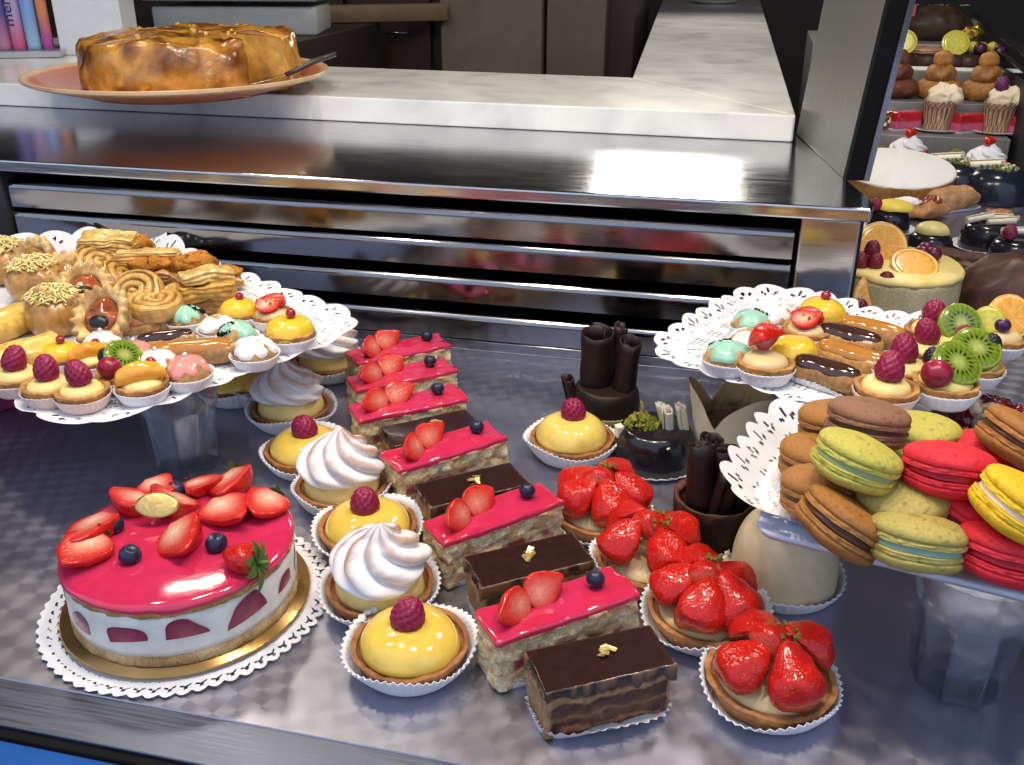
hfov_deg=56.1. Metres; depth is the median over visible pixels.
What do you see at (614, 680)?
slice
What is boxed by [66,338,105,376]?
tartlet
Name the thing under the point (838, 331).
eclair
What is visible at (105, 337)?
bun
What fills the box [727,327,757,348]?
bun
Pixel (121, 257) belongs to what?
pastry
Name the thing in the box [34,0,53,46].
book
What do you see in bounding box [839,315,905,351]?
eclair
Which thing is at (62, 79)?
plate
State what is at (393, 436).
slice
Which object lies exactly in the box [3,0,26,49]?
book
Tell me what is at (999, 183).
chocolate cake
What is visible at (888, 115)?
slice
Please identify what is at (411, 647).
tart
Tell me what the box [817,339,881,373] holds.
eclair
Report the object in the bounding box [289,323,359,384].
tart
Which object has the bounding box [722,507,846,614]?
dessert
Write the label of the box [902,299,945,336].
tartlet
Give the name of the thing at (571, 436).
tart
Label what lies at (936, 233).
chocolate cake
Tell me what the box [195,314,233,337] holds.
bun
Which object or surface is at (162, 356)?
bun
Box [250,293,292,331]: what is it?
tartlet
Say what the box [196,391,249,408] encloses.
paper cup
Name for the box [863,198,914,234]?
chocolate cake
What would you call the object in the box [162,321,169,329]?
roll
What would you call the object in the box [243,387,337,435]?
paper cup
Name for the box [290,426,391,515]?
tart
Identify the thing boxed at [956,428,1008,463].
macaron
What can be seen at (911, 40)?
dessert
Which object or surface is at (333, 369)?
paper cup
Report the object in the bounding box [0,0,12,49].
book
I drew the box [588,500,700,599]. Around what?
tart
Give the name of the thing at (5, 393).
paper cup
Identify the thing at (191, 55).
cake
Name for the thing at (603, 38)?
cabinet
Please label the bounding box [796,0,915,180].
post
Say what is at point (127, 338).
paper cup
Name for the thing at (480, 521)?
strawberry slice
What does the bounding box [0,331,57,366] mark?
roll
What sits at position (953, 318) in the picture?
tartlet
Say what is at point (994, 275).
cake
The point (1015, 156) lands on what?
rail
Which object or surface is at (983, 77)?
tower
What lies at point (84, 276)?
tart
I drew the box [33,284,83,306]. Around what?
shell
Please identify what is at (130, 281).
roll
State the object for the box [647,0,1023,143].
wall
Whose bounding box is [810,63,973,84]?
step
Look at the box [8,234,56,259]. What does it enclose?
shell
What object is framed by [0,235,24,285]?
bun
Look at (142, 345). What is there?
bun
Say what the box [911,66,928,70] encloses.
paper card
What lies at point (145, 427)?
glass tumbler
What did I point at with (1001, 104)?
cupcake
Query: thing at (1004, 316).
tartlet
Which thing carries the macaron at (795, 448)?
on the doily at (766, 452)
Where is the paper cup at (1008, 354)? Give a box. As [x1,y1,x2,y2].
[1001,348,1023,360]
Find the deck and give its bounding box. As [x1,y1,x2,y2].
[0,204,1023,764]
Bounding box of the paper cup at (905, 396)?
[852,384,920,409]
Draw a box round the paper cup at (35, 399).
[18,390,57,409]
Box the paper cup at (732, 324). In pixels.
[728,319,736,331]
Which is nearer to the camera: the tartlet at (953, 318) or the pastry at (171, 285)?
the tartlet at (953, 318)
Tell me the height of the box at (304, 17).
0.096 m
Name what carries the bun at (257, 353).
on the doily at (296, 302)
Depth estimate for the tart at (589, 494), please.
0.85 m
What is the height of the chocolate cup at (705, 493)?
0.100 m
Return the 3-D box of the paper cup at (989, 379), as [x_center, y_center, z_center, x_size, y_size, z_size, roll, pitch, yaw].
[0.418,-0.008,0.873,0.057,0.015,0.055,-2,25,-4]
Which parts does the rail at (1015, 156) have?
rail, rail, panel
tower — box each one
[891,49,918,98]
[917,50,962,98]
[962,51,1003,100]
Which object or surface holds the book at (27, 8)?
on the stand
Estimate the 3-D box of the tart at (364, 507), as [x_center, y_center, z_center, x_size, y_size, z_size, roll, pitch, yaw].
[-0.127,0.117,0.842,0.101,0.056,0.107,13,28,26]
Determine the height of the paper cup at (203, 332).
0.012 m
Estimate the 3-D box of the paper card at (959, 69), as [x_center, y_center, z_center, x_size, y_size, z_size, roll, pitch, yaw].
[1.127,-0.787,2.413,0.107,0.003,0.066,3,25,7]
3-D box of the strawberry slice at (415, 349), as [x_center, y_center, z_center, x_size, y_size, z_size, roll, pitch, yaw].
[-0.135,-0.029,1.143,0.123,0.067,0.050,-13,28,-25]
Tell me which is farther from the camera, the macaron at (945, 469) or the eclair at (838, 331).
the eclair at (838, 331)
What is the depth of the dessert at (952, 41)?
2.47 m
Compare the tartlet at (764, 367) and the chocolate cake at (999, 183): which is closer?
the tartlet at (764, 367)
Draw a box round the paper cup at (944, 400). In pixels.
[918,389,980,411]
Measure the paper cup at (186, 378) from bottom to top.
0.014 m
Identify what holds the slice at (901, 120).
on the step at (935, 142)
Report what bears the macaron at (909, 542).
on the doily at (766, 452)
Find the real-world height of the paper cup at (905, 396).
0.015 m
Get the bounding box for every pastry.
[75,228,139,252]
[110,247,182,267]
[165,282,176,290]
[175,284,223,313]
[177,263,237,304]
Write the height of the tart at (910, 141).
0.091 m
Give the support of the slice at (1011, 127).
on the step at (935, 142)
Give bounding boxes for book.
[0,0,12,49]
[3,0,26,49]
[18,0,41,46]
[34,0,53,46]
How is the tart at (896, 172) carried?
on the disc
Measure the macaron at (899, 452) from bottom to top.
0.035 m
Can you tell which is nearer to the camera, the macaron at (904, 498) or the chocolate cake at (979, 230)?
the macaron at (904, 498)
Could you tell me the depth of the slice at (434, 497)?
0.86 m
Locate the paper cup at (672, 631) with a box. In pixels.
[639,584,773,656]
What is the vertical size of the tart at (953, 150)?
0.053 m
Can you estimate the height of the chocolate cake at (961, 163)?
0.083 m
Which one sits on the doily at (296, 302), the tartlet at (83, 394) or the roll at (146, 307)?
the tartlet at (83, 394)
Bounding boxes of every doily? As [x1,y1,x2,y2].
[0,226,357,423]
[36,533,326,697]
[654,284,921,401]
[719,393,1017,590]
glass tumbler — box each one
[137,382,218,479]
[907,576,1023,707]
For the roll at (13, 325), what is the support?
on the doily at (296, 302)
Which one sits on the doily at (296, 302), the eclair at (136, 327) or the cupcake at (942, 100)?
the eclair at (136, 327)
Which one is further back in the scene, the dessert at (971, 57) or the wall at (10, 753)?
the dessert at (971, 57)
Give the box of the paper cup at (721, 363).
[700,349,739,378]
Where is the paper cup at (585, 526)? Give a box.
[561,505,653,545]
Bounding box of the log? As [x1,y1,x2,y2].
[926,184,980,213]
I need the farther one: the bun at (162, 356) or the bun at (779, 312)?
the bun at (779, 312)
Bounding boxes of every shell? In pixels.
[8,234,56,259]
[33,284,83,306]
[48,250,98,282]
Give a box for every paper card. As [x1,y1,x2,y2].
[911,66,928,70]
[954,67,972,71]
[1003,69,1022,72]
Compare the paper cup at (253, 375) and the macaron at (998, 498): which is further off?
the paper cup at (253, 375)
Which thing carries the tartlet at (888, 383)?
on the doily at (784, 294)
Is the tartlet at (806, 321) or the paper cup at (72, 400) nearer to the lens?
the paper cup at (72, 400)
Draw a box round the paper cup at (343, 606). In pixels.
[317,556,440,625]
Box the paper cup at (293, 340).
[263,328,317,353]
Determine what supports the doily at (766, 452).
on the tray at (771, 526)
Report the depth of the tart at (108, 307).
0.97 m
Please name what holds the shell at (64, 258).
on the doily at (296, 302)
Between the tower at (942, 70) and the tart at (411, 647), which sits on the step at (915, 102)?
the tower at (942, 70)
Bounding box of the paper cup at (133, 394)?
[113,381,171,407]
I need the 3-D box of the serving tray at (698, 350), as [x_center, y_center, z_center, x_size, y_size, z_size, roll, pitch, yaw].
[0.307,-0.032,0.949,0.240,0.006,0.229,20,32,36]
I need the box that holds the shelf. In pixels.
[0,44,65,51]
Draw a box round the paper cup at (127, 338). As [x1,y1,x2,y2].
[123,336,137,340]
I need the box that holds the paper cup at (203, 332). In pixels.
[195,327,217,337]
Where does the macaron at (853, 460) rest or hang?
on the macaron at (904, 498)
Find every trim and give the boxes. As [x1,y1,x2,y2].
[0,679,457,764]
[0,728,181,764]
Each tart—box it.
[56,260,112,293]
[69,284,131,342]
[196,373,251,408]
[233,358,315,402]
[243,360,337,435]
[258,414,339,480]
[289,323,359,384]
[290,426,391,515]
[310,486,424,556]
[317,522,440,625]
[339,596,478,696]
[522,397,616,468]
[556,457,653,545]
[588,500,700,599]
[639,543,773,656]
[698,608,843,734]
[847,148,956,200]
[889,128,928,152]
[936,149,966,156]
[966,136,1007,162]
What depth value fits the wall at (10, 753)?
0.66 m
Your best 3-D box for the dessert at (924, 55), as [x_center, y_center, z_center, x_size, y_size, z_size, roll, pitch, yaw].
[1.087,-0.856,2.510,0.093,0.047,0.094,6,26,12]
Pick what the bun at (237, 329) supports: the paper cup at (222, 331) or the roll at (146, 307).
the paper cup at (222, 331)
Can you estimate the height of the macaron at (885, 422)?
0.038 m
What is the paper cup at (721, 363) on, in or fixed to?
on the bun at (720, 358)
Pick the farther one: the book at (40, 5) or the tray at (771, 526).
the book at (40, 5)
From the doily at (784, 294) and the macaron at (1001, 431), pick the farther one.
the doily at (784, 294)
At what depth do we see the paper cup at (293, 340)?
0.96 m
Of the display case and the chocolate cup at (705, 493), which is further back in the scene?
the display case
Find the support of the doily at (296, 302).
on the tray at (69, 251)
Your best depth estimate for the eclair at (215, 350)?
0.93 m
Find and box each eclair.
[123,318,161,340]
[136,328,196,344]
[148,337,234,364]
[790,353,860,395]
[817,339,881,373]
[821,322,883,352]
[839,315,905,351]
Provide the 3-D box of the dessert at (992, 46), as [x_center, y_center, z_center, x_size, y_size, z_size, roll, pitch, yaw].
[1.231,-0.847,2.477,0.093,0.059,0.095,6,26,12]
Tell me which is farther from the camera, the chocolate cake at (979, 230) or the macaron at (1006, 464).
the chocolate cake at (979, 230)
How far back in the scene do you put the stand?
2.03 m
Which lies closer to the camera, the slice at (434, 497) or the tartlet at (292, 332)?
the slice at (434, 497)
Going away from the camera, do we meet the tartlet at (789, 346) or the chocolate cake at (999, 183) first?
the tartlet at (789, 346)
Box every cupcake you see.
[914,81,963,132]
[974,75,1019,134]
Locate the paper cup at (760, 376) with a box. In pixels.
[736,366,796,387]
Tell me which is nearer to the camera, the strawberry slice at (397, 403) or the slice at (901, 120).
the strawberry slice at (397, 403)
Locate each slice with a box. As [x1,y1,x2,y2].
[345,329,452,376]
[345,353,457,419]
[348,380,467,457]
[378,409,475,451]
[379,421,508,502]
[415,462,529,532]
[422,483,564,589]
[463,532,593,621]
[473,566,639,692]
[523,625,677,739]
[883,113,890,129]
[887,109,922,130]
[948,112,983,133]
[1007,116,1015,135]
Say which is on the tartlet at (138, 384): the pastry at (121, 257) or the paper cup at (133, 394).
the paper cup at (133, 394)
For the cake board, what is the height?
0.002 m
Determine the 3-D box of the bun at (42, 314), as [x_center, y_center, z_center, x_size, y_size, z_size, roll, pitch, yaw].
[-0.482,-0.079,1.014,0.063,0.053,0.063,23,33,39]
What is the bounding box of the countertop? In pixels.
[0,0,794,141]
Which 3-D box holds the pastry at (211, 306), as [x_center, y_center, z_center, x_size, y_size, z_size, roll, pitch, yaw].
[-0.344,-0.095,1.071,0.066,0.039,0.039,-9,26,-18]
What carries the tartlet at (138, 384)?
on the doily at (296, 302)
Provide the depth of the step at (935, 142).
2.24 m
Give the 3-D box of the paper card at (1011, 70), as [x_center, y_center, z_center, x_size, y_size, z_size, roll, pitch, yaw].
[1.240,-0.776,2.389,0.107,0.003,0.066,3,25,7]
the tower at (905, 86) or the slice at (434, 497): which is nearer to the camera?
the slice at (434, 497)
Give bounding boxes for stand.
[0,0,136,57]
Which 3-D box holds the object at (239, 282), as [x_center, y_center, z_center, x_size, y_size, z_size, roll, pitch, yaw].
[-0.344,-0.125,1.136,0.052,0.033,0.038,-12,28,-24]
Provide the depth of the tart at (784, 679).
0.65 m
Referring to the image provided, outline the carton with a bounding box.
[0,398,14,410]
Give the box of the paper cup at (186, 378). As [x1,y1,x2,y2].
[168,364,214,393]
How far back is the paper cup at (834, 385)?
0.85 m
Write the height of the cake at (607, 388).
0.100 m
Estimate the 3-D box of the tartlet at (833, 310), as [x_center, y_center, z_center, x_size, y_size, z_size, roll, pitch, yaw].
[0.317,-0.073,0.980,0.056,0.043,0.056,-10,27,-21]
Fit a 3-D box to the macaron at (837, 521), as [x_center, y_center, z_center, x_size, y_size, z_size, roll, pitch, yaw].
[0.222,0.096,0.646,0.062,0.052,0.062,-8,26,-16]
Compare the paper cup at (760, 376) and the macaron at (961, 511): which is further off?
the paper cup at (760, 376)
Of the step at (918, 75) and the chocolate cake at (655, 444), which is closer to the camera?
the chocolate cake at (655, 444)
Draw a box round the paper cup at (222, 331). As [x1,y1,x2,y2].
[215,328,260,335]
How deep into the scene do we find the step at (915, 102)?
2.33 m
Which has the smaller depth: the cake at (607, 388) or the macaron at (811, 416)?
the macaron at (811, 416)
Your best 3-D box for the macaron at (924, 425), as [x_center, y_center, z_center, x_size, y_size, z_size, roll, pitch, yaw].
[0.312,0.043,0.735,0.060,0.034,0.060,8,26,17]
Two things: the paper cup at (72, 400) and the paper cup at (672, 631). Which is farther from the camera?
the paper cup at (72, 400)
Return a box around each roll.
[0,302,30,343]
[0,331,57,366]
[71,245,114,267]
[99,258,129,283]
[112,269,164,294]
[127,289,184,323]
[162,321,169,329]
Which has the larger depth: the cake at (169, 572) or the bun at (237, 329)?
the bun at (237, 329)
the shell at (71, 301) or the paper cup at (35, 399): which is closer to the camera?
the paper cup at (35, 399)
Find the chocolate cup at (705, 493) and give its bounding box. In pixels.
[672,431,755,556]
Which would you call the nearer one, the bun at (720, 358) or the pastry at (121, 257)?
the bun at (720, 358)
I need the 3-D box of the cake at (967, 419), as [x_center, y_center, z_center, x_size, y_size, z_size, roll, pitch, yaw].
[0.453,0.072,0.909,0.140,0.084,0.145,6,26,12]
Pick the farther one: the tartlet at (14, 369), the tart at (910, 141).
the tart at (910, 141)
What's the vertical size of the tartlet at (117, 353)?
0.042 m
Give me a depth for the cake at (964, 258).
1.49 m
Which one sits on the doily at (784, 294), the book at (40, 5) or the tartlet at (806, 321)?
the tartlet at (806, 321)
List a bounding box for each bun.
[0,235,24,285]
[3,252,58,301]
[20,282,80,336]
[82,328,123,345]
[130,337,149,350]
[141,346,175,367]
[165,304,207,333]
[165,352,214,393]
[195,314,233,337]
[215,319,260,342]
[228,336,280,372]
[700,338,750,378]
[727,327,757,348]
[728,307,771,331]
[748,300,792,327]
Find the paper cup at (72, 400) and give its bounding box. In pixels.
[52,386,112,414]
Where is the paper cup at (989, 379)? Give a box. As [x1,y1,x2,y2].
[978,370,1006,390]
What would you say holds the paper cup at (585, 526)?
on the tart at (589, 494)
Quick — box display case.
[0,105,873,370]
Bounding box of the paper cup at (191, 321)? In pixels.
[165,314,207,333]
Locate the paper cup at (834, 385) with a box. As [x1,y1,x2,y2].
[790,376,852,395]
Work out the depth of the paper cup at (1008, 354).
0.91 m
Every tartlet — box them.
[0,344,33,399]
[18,353,67,409]
[39,335,78,371]
[52,359,112,414]
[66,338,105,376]
[94,340,142,394]
[113,357,171,407]
[217,292,256,327]
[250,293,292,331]
[263,308,317,353]
[736,322,796,387]
[770,335,820,358]
[782,306,829,344]
[795,291,848,322]
[852,350,920,409]
[871,333,923,380]
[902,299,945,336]
[912,341,981,411]
[914,318,940,358]
[936,303,981,342]
[951,327,1006,390]
[977,294,1023,360]
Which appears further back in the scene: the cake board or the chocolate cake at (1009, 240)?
the chocolate cake at (1009, 240)
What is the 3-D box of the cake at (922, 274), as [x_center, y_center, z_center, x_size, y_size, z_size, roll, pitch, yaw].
[0.522,-0.143,1.304,0.166,0.136,0.166,6,26,12]
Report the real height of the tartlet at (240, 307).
0.037 m
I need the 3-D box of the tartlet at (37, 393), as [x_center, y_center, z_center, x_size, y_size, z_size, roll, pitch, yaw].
[-0.417,-0.004,0.861,0.051,0.045,0.051,-2,25,-3]
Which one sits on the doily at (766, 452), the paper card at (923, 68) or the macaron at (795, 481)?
the macaron at (795, 481)
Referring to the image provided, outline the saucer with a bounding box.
[692,0,738,3]
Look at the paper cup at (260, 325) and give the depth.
1.01 m
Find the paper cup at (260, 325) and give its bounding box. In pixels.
[250,320,266,331]
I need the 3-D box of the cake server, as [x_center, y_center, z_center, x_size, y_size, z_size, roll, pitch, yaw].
[-0.364,-0.499,1.531,0.173,0.046,0.030,-11,27,-22]
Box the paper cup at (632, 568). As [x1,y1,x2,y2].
[588,538,641,599]
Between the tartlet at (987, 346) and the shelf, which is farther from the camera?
the shelf
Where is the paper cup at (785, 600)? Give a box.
[722,550,846,614]
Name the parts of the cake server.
blade, handle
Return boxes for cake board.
[59,551,309,678]
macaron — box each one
[778,432,818,473]
[779,463,854,516]
[795,484,878,565]
[797,398,832,433]
[809,427,903,495]
[824,396,911,450]
[855,478,950,517]
[870,512,968,574]
[894,447,903,459]
[900,440,997,499]
[905,410,962,444]
[946,499,984,524]
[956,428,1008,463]
[960,520,1023,590]
[968,464,1023,545]
[974,404,1023,469]
[1001,463,1023,471]
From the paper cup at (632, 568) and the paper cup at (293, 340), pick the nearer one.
the paper cup at (632, 568)
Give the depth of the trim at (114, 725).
0.65 m
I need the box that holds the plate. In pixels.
[18,58,327,104]
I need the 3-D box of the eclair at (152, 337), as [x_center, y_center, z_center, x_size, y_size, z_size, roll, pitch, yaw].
[-0.351,-0.043,0.975,0.059,0.020,0.024,-9,26,-18]
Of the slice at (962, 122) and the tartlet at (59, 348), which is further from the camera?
the slice at (962, 122)
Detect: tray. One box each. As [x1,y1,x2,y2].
[58,251,334,419]
[674,299,903,398]
[757,472,1023,601]
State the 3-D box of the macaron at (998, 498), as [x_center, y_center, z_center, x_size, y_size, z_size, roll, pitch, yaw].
[0.319,0.079,0.601,0.062,0.048,0.062,-4,25,-8]
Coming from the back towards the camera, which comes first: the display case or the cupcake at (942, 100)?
the cupcake at (942, 100)
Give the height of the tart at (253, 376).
0.056 m
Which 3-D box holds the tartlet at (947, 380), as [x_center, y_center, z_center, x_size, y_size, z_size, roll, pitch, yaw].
[0.375,-0.006,0.827,0.058,0.051,0.058,4,25,9]
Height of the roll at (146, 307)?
0.024 m
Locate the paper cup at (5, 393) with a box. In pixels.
[0,388,19,399]
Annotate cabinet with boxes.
[33,0,648,77]
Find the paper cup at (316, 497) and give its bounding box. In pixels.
[290,473,391,515]
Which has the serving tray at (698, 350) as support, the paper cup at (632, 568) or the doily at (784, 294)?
the doily at (784, 294)
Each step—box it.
[798,30,979,115]
[805,95,983,145]
[807,129,1010,157]
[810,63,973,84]
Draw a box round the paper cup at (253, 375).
[233,372,315,402]
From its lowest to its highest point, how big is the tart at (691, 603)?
0.061 m
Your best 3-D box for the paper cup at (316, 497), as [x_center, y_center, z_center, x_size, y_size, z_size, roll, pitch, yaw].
[-0.161,0.102,0.913,0.097,0.024,0.104,-10,27,-21]
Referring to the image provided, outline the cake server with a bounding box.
[250,52,336,83]
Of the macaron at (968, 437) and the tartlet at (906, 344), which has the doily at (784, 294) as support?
the tartlet at (906, 344)
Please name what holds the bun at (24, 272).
on the doily at (296, 302)
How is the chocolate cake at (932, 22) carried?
on the step at (811, 35)
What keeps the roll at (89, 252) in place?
on the doily at (296, 302)
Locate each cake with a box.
[56,461,298,666]
[75,22,301,98]
[561,321,643,426]
[607,401,694,480]
[689,377,772,475]
[854,222,964,323]
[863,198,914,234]
[907,221,952,247]
[908,4,972,40]
[926,393,1023,428]
[931,152,974,185]
[935,246,987,268]
[952,208,1019,252]
[958,251,1023,310]
[966,158,1023,206]
[985,225,1023,253]
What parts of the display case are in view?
leg, panel, rail, corner leg, panel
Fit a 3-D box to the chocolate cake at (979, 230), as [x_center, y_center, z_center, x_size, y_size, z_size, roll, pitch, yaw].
[0.815,-0.263,1.648,0.108,0.065,0.108,9,27,19]
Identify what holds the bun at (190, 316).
on the doily at (296, 302)
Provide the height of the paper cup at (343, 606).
0.024 m
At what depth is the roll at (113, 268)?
1.07 m
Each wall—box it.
[0,741,115,764]
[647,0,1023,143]
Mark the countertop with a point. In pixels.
(703, 70)
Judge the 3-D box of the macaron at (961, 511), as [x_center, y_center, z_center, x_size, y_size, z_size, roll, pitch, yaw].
[0.311,0.089,0.651,0.064,0.043,0.062,-5,26,-12]
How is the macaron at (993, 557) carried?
on the doily at (766, 452)
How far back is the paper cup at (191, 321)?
1.01 m
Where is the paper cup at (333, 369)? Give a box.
[289,347,359,384]
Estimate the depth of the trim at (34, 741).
0.64 m
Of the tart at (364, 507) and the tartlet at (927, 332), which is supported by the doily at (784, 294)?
the tartlet at (927, 332)
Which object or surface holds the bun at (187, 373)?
on the doily at (296, 302)
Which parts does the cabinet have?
drawer, dark door, handle, taupe door, panel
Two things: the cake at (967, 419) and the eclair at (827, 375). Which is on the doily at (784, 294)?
the eclair at (827, 375)
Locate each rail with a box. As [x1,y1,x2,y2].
[330,3,447,22]
[970,11,1023,170]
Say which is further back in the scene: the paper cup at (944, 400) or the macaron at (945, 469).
the paper cup at (944, 400)
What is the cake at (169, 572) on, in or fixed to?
on the cake board
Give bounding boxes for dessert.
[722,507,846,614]
[903,30,917,65]
[912,46,942,65]
[941,30,969,66]
[961,41,987,66]
[980,42,1007,67]
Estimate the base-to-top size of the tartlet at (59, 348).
0.035 m
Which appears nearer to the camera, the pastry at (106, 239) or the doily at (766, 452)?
the doily at (766, 452)
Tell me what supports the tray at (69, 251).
on the glass tumbler at (145, 427)
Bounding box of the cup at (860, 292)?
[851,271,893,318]
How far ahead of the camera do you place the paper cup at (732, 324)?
0.97 m
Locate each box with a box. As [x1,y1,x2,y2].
[142,0,330,35]
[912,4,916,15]

